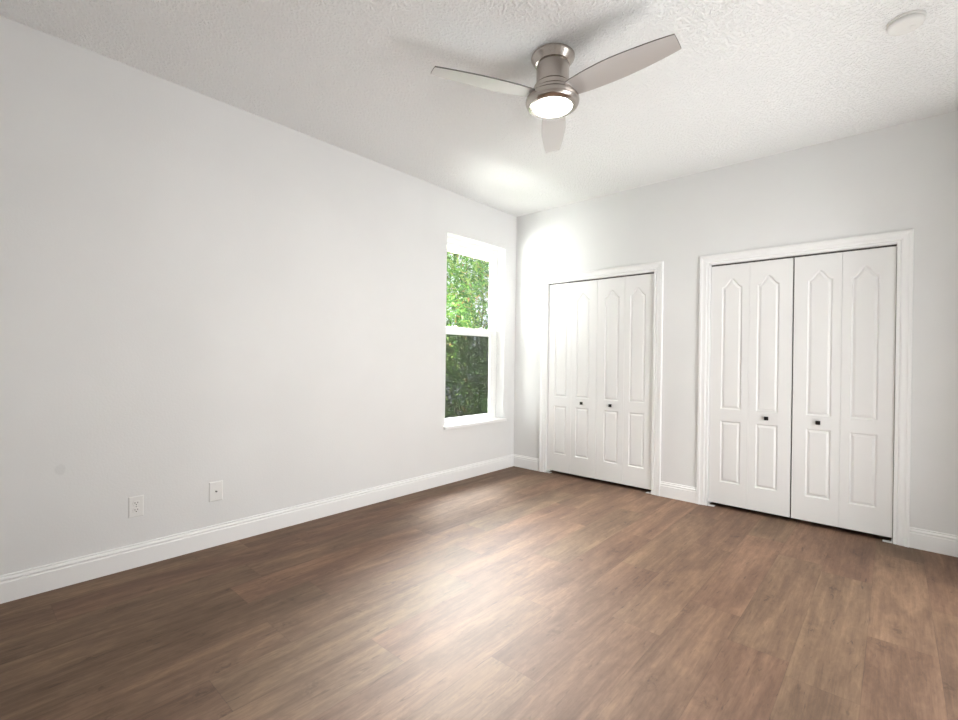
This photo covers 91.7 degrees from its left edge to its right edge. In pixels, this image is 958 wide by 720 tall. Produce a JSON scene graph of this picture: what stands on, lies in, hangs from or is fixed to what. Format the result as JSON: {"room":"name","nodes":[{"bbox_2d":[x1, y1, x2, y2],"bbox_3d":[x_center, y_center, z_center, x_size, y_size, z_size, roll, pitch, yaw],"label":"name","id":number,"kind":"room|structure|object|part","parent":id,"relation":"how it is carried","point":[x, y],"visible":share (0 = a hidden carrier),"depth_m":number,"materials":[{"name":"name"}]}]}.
{"room":"empty bedroom","nodes":[
{"label":"empty bedroom","id":0,"kind":"room"},
{"bbox_2d":[0,15,516,574],"bbox_3d":[-1.152,-0.228,3.712,0.210,3.080,4.700,1,0,42],"label":"wall","id":1,"kind":"structure","parent":0,"point":[197,290],"depth_m":2.88,"materials":[{"name":"paint"}]},
{"bbox_2d":[128,495,143,517],"bbox_3d":[-1.961,0.839,2.659,0.008,0.118,0.072,1,0,42],"label":"power outlet","id":2,"kind":"object","parent":1,"relation":"attached to","point":[136,503],"visible":1,"depth_m":2.66,"materials":[{"name":"white plastic"}]},
{"bbox_2d":[133,507,139,512],"bbox_3d":[-1.959,0.858,2.658,0.002,0.028,0.034,1,0,42],"label":"socket","id":3,"kind":"object","parent":2,"relation":"attached to","point":[135,509],"depth_m":2.66,"materials":[{"name":"white plastic"}]},
{"bbox_2d":[133,501,139,505],"bbox_3d":[-1.959,0.819,2.658,0.002,0.028,0.034,1,0,42],"label":"socket","id":4,"kind":"object","parent":2,"relation":"attached to","point":[135,503],"depth_m":2.66,"materials":[{"name":"white plastic"}]},
{"bbox_2d":[209,480,222,501],"bbox_3d":[-1.678,0.839,2.970,0.016,0.124,0.080,1,0,42],"label":"cable jack","id":5,"kind":"object","parent":1,"relation":"attached to","point":[215,488],"visible":1,"depth_m":2.97,"materials":[{"name":"white plastic"}]},
{"bbox_2d":[0,454,513,603],"bbox_3d":[-1.086,1.126,3.641,0.014,0.134,4.460,1,0,42],"label":"baseboard","id":6,"kind":"structure","parent":1,"relation":"attached to","point":[40,579],"depth_m":2.93,"materials":[{"name":"white paint"}]},
{"bbox_2d":[447,245,488,261],"bbox_3d":[-0.431,-1.373,4.995,0.450,0.220,7.600,1,0,42],"label":"roof eave","id":7,"kind":"object","parent":1,"relation":"attached to","point":[449,248],"depth_m":5.54,"materials":[{"name":"beige"}]},
{"bbox_2d":[443,236,506,429],"bbox_3d":[-0.082,-0.281,4.883,0.235,1.905,0.950,1,0,42],"label":"window","id":8,"kind":"structure","parent":1,"relation":"in","point":[470,372],"depth_m":5.04,"materials":[{"name":"white plastic"}]},
{"bbox_3d":[-0.141,-0.737,4.935,0.038,0.921,0.838,1,0,42],"label":"sash","id":9,"kind":"part","parent":8,"relation":"part of","materials":[{"name":"white plastic"}]},
{"bbox_3d":[-0.121,0.144,4.910,0.032,0.956,0.838,1,0,42],"label":"sash","id":10,"kind":"part","parent":8,"relation":"part of","materials":[{"name":"white plastic"}]},
{"bbox_3d":[-0.059,0.657,4.855,0.142,0.030,0.950,1,0,42],"label":"sill","id":11,"kind":"part","parent":8,"relation":"part of","materials":[{"name":"white paint"}]},
{"bbox_2d":[0,466,957,719],"bbox_3d":[0.356,1.215,2.430,3.780,0.001,4.575,1,0,42],"label":"floor","id":12,"kind":"structure","parent":0,"point":[510,593],"depth_m":2.14,"materials":[{"name":"wood"}]},
{"bbox_2d":[0,0,957,216],"bbox_3d":[0.393,-1.685,2.422,3.780,0.120,4.575,1,0,42],"label":"ceiling","id":13,"kind":"structure","parent":0,"point":[747,80],"depth_m":2.61,"materials":[{"name":"white paint"}]},
{"bbox_2d":[431,34,680,152],"bbox_3d":[0.486,-1.482,2.397,1.049,0.282,1.174,1,0,42],"label":"ceiling fan","id":14,"kind":"object","parent":13,"relation":"hanging from","point":[554,96],"visible":1,"depth_m":2.38,"materials":[{"name":"silver metal"}]},
{"bbox_3d":[0.032,-1.416,2.370,0.550,0.010,0.146,1,11,-20],"label":"blade","id":15,"kind":"part","parent":14,"relation":"part of","materials":[{"name":"silver metal"}]},
{"bbox_3d":[0.459,-1.412,2.868,0.146,0.010,0.550,-10,-1,8],"label":"blade","id":16,"kind":"part","parent":14,"relation":"part of","materials":[{"name":"silver metal"}]},
{"bbox_3d":[0.669,-1.408,2.229,0.550,0.010,0.146,1,-11,42],"label":"blade","id":17,"kind":"part","parent":14,"relation":"part of","materials":[{"name":"silver metal"}]},
{"bbox_2d":[886,9,926,35],"bbox_3d":[2.015,-1.583,2.195,0.141,0.041,0.141,1,0,42],"label":"smoke detector","id":18,"kind":"object","parent":13,"relation":"attached to","point":[907,22],"visible":1,"depth_m":2.17,"materials":[{"name":"white plastic"}]},
{"bbox_2d":[552,258,896,538],"bbox_3d":[2.252,-0.036,4.264,3.483,2.640,0.670,1,0,42],"label":"wall","id":19,"kind":"structure","parent":0,"point":[794,258],"depth_m":3.95,"materials":[{"name":"grey"}]},
{"bbox_2d":[514,110,957,535],"bbox_3d":[1.859,-0.191,4.090,3.780,2.840,0.115,1,0,42],"label":"wall","id":20,"kind":"structure","parent":0,"point":[904,176],"depth_m":3.63,"materials":[{"name":"paint"}]},
{"bbox_2d":[514,454,538,470],"bbox_3d":[0.520,1.142,5.187,0.352,0.134,0.014,1,0,42],"label":"baseboard","id":21,"kind":"structure","parent":20,"relation":"attached to","point":[531,463],"depth_m":5.17,"materials":[{"name":"white paint"}]},
{"bbox_2d":[546,280,597,478],"bbox_3d":[0.962,0.206,4.836,0.569,2.019,0.058,1,0,42],"label":"door","id":22,"kind":"structure","parent":20,"relation":"in","point":[573,307],"depth_m":4.82,"materials":[{"name":"white paint"}]},
{"bbox_2d":[539,261,663,495],"bbox_3d":[1.194,0.162,4.666,1.311,2.114,0.136,1,0,42],"label":"door frame","id":23,"kind":"structure","parent":20,"relation":"attached to","point":[656,268],"depth_m":4.39,"materials":[{"name":"white paint"}]},
{"bbox_2d":[595,274,653,493],"bbox_3d":[1.389,0.212,4.455,0.570,2.019,0.058,1,0,42],"label":"door","id":24,"kind":"structure","parent":20,"relation":"in","point":[625,312],"depth_m":4.44,"materials":[{"name":"white paint"}]},
{"bbox_2d":[660,481,696,502],"bbox_3d":[1.748,1.161,4.091,0.321,0.134,0.014,1,0,42],"label":"baseboard","id":25,"kind":"structure","parent":20,"relation":"attached to","point":[669,490],"depth_m":4.08,"materials":[{"name":"white paint"}]},
{"bbox_2d":[707,258,793,516],"bbox_3d":[2.176,0.225,3.752,0.578,2.019,0.058,1,0,42],"label":"door","id":26,"kind":"structure","parent":20,"relation":"in","point":[750,418],"depth_m":3.73,"materials":[{"name":"white paint"}]},
{"bbox_2d":[696,229,913,546],"bbox_3d":[2.414,0.181,3.577,1.336,2.114,0.136,1,0,42],"label":"door frame","id":27,"kind":"structure","parent":20,"relation":"attached to","point":[904,239],"depth_m":3.17,"materials":[{"name":"white paint"}]},
{"bbox_2d":[791,246,896,542],"bbox_3d":[2.615,0.231,3.361,0.580,2.019,0.058,1,0,42],"label":"door","id":28,"kind":"structure","parent":20,"relation":"in","point":[845,302],"depth_m":3.34,"materials":[{"name":"white paint"}]},
{"bbox_2d":[909,527,957,556],"bbox_3d":[3.034,1.181,2.944,0.470,0.134,0.014,1,0,42],"label":"baseboard","id":29,"kind":"structure","parent":20,"relation":"attached to","point":[922,539],"depth_m":3.01,"materials":[{"name":"white paint"}]},
{"label":"outside","id":30,"kind":"structure","parent":0,"visible":0},
{"bbox_3d":[-1.926,1.356,7.378,5.790,0.130,14.000,1,0,42],"label":"ground","id":31,"kind":"structure","parent":30,"visible":0},
{"bbox_2d":[446,251,488,329],"bbox_3d":[-0.651,-0.661,7.753,2.152,4.058,5.648,1,0,42],"label":"hedge","id":32,"kind":"object","parent":31,"relation":"on","point":[465,311],"visible":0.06,"depth_m":7.59,"materials":[{"name":"green plant"}]}
]}

